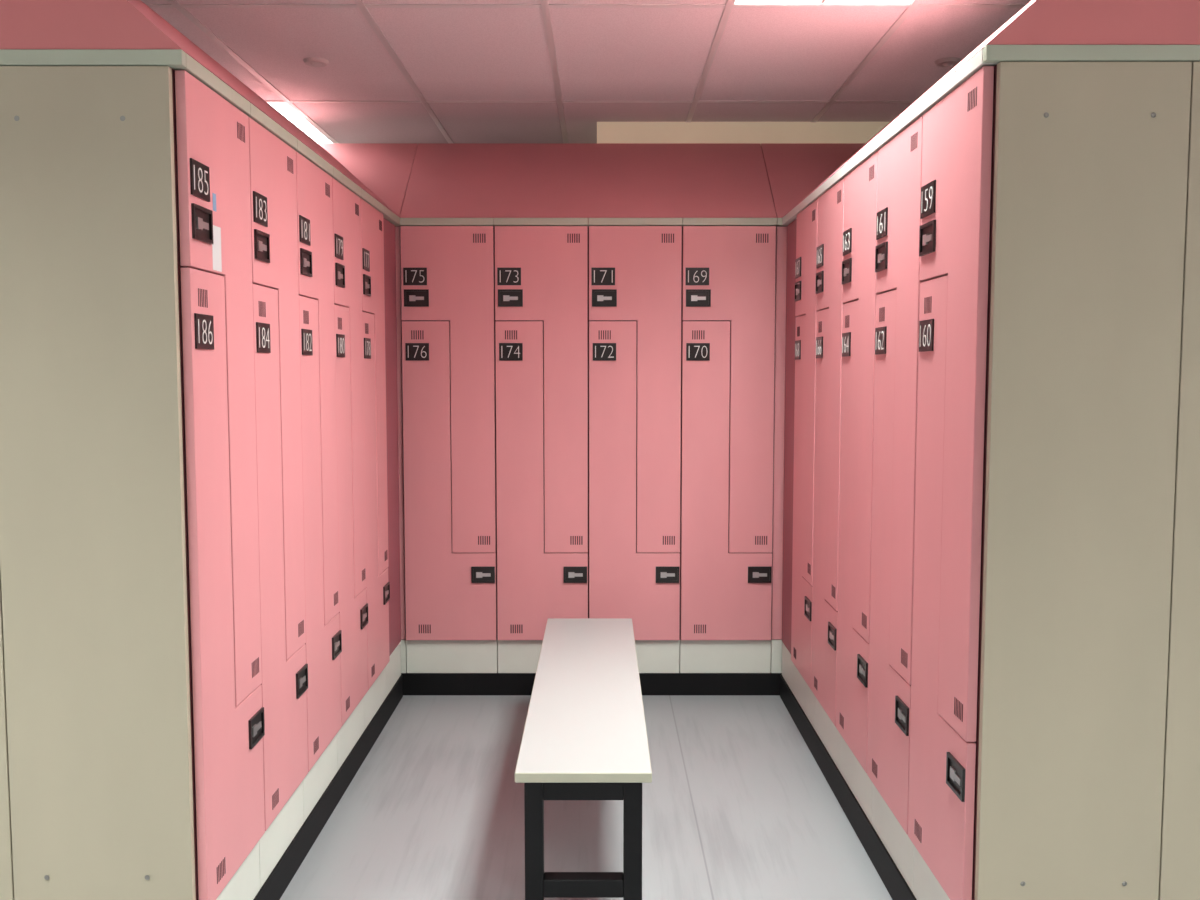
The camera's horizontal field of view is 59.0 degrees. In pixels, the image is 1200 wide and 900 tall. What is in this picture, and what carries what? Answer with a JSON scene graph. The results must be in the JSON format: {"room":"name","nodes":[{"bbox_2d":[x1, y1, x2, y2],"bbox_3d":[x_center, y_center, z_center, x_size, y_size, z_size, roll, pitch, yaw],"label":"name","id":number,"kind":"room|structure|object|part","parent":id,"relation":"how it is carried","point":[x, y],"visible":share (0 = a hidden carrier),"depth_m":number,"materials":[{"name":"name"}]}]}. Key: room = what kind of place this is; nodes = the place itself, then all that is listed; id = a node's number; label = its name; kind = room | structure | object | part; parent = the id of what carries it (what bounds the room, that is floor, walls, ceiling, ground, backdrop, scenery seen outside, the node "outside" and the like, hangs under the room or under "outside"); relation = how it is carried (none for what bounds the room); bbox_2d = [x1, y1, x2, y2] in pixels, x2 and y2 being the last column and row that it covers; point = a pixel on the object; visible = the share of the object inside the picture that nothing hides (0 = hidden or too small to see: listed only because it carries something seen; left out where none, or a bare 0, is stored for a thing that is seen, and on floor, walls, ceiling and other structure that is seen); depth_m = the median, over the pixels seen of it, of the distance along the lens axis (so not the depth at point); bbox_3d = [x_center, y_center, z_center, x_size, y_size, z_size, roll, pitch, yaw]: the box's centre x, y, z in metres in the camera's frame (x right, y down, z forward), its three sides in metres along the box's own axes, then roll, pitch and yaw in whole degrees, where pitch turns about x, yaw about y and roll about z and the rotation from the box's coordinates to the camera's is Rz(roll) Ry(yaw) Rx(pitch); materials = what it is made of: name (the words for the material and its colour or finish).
{"room":"locker room","nodes":[
{"label":"locker room","id":0,"kind":"room"},
{"bbox_2d":[141,0,1030,142],"bbox_3d":[-0.050,-1.366,1.413,6.800,0.180,8.220,0,4,0],"label":"ceiling","id":1,"kind":"structure","parent":0,"point":[450,54],"depth_m":3.99,"materials":[{"name":"tile"}]},
{"bbox_2d":[146,0,1026,142],"bbox_3d":[-0.050,-1.285,1.420,6.780,0.024,8.200,0,4,0],"label":"grid","id":2,"kind":"object","parent":1,"relation":"attached to","point":[544,5],"visible":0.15,"depth_m":3.63,"materials":[{"name":"white metal"}]},
{"bbox_2d":[268,103,331,142],"bbox_3d":[-1.644,-1.609,5.186,0.564,0.110,1.181,0,4,0],"label":"ceiling light","id":3,"kind":"object","parent":2,"relation":"attached to","point":[284,109],"visible":0.17,"depth_m":5.03,"materials":[{"name":"white plastic"}]},
{"bbox_2d":[734,0,912,3],"bbox_3d":[0.706,-1.432,2.783,0.564,0.110,1.181,0,4,0],"label":"ceiling light","id":4,"kind":"object","parent":2,"relation":"attached to","point":[736,1],"visible":1,"depth_m":3.37,"materials":[{"name":"white plastic"}]},
{"bbox_2d":[303,57,960,66],"bbox_3d":[0.120,-1.456,3.994,2.476,0.021,0.096,0,4,0],"label":"discs","id":5,"kind":"object","parent":1,"relation":"attached to","point":[310,61],"depth_m":3.97},
{"bbox_2d":[280,695,891,899],"bbox_3d":[-0.050,1.351,1.613,6.800,0.100,8.220,0,4,0],"label":"floor","id":6,"kind":"structure","parent":0,"point":[737,805],"depth_m":3.39,"materials":[{"name":"plastic"}]},
{"bbox_2d":[0,49,402,899],"bbox_3d":[-1.247,0.134,3.389,0.806,2.067,2.347,0,4,0],"label":"lockers","id":7,"kind":"object","parent":6,"relation":"on","point":[200,605],"visible":1,"depth_m":2.26,"materials":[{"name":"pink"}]},
{"bbox_3d":[-1.248,0.219,2.230,0.804,2.067,0.022,0,4,0],"label":"panel","id":8,"kind":"part","parent":7,"relation":"part of","materials":[{"name":"grey metal"}]},
{"bbox_3d":[-0.873,-0.882,3.326,0.054,0.030,2.322,0,4,0],"label":"rail","id":9,"kind":"part","parent":7,"relation":"part of","materials":[{"name":"grey metal"}]},
{"bbox_2d":[515,618,651,899],"bbox_3d":[-0.042,0.955,3.520,0.346,0.410,1.680,0,4,0],"label":"bench","id":10,"kind":"object","parent":6,"relation":"on","point":[584,737],"visible":1,"depth_m":2.87,"materials":[{"name":"laminate"}]},
{"bbox_2d":[395,218,787,694],"bbox_3d":[-0.050,0.030,4.807,3.300,2.067,0.496,0,4,0],"label":"lockers","id":11,"kind":"object","parent":6,"relation":"on","point":[591,411],"visible":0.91,"depth_m":4.56,"materials":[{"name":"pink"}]},
{"bbox_3d":[-0.050,-0.970,4.514,3.298,0.030,0.054,0,4,0],"label":"rail","id":12,"kind":"part","parent":11,"relation":"part of","materials":[{"name":"grey metal"}]},
{"bbox_2d":[0,0,1199,218],"bbox_3d":[-0.050,-1.120,3.532,3.300,0.412,2.870,0,4,0],"label":"soffit","id":13,"kind":"object","parent":11,"relation":"on","point":[412,180],"visible":0.45,"depth_m":4.58,"materials":[{"name":"pink paint"}]},
{"bbox_2d":[780,45,1199,899],"bbox_3d":[1.172,0.135,3.374,0.806,2.067,2.378,0,4,0],"label":"lockers","id":14,"kind":"object","parent":6,"relation":"on","point":[991,581],"visible":1,"depth_m":2.22,"materials":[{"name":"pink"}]},
{"bbox_3d":[0.798,-0.881,3.311,0.054,0.030,2.352,0,4,0],"label":"rail","id":15,"kind":"part","parent":14,"relation":"part of","materials":[{"name":"white metal"}]},
{"bbox_3d":[1.173,0.222,2.200,0.804,2.067,0.022,0,4,0],"label":"panel","id":16,"kind":"part","parent":14,"relation":"part of","materials":[{"name":"grey metal"}]},
{"bbox_2d":[597,122,889,143],"bbox_3d":[1.667,-1.415,5.249,3.363,0.284,0.558,0,4,0],"label":"beam","id":17,"kind":"structure","parent":0,"point":[607,132],"depth_m":4.96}
]}

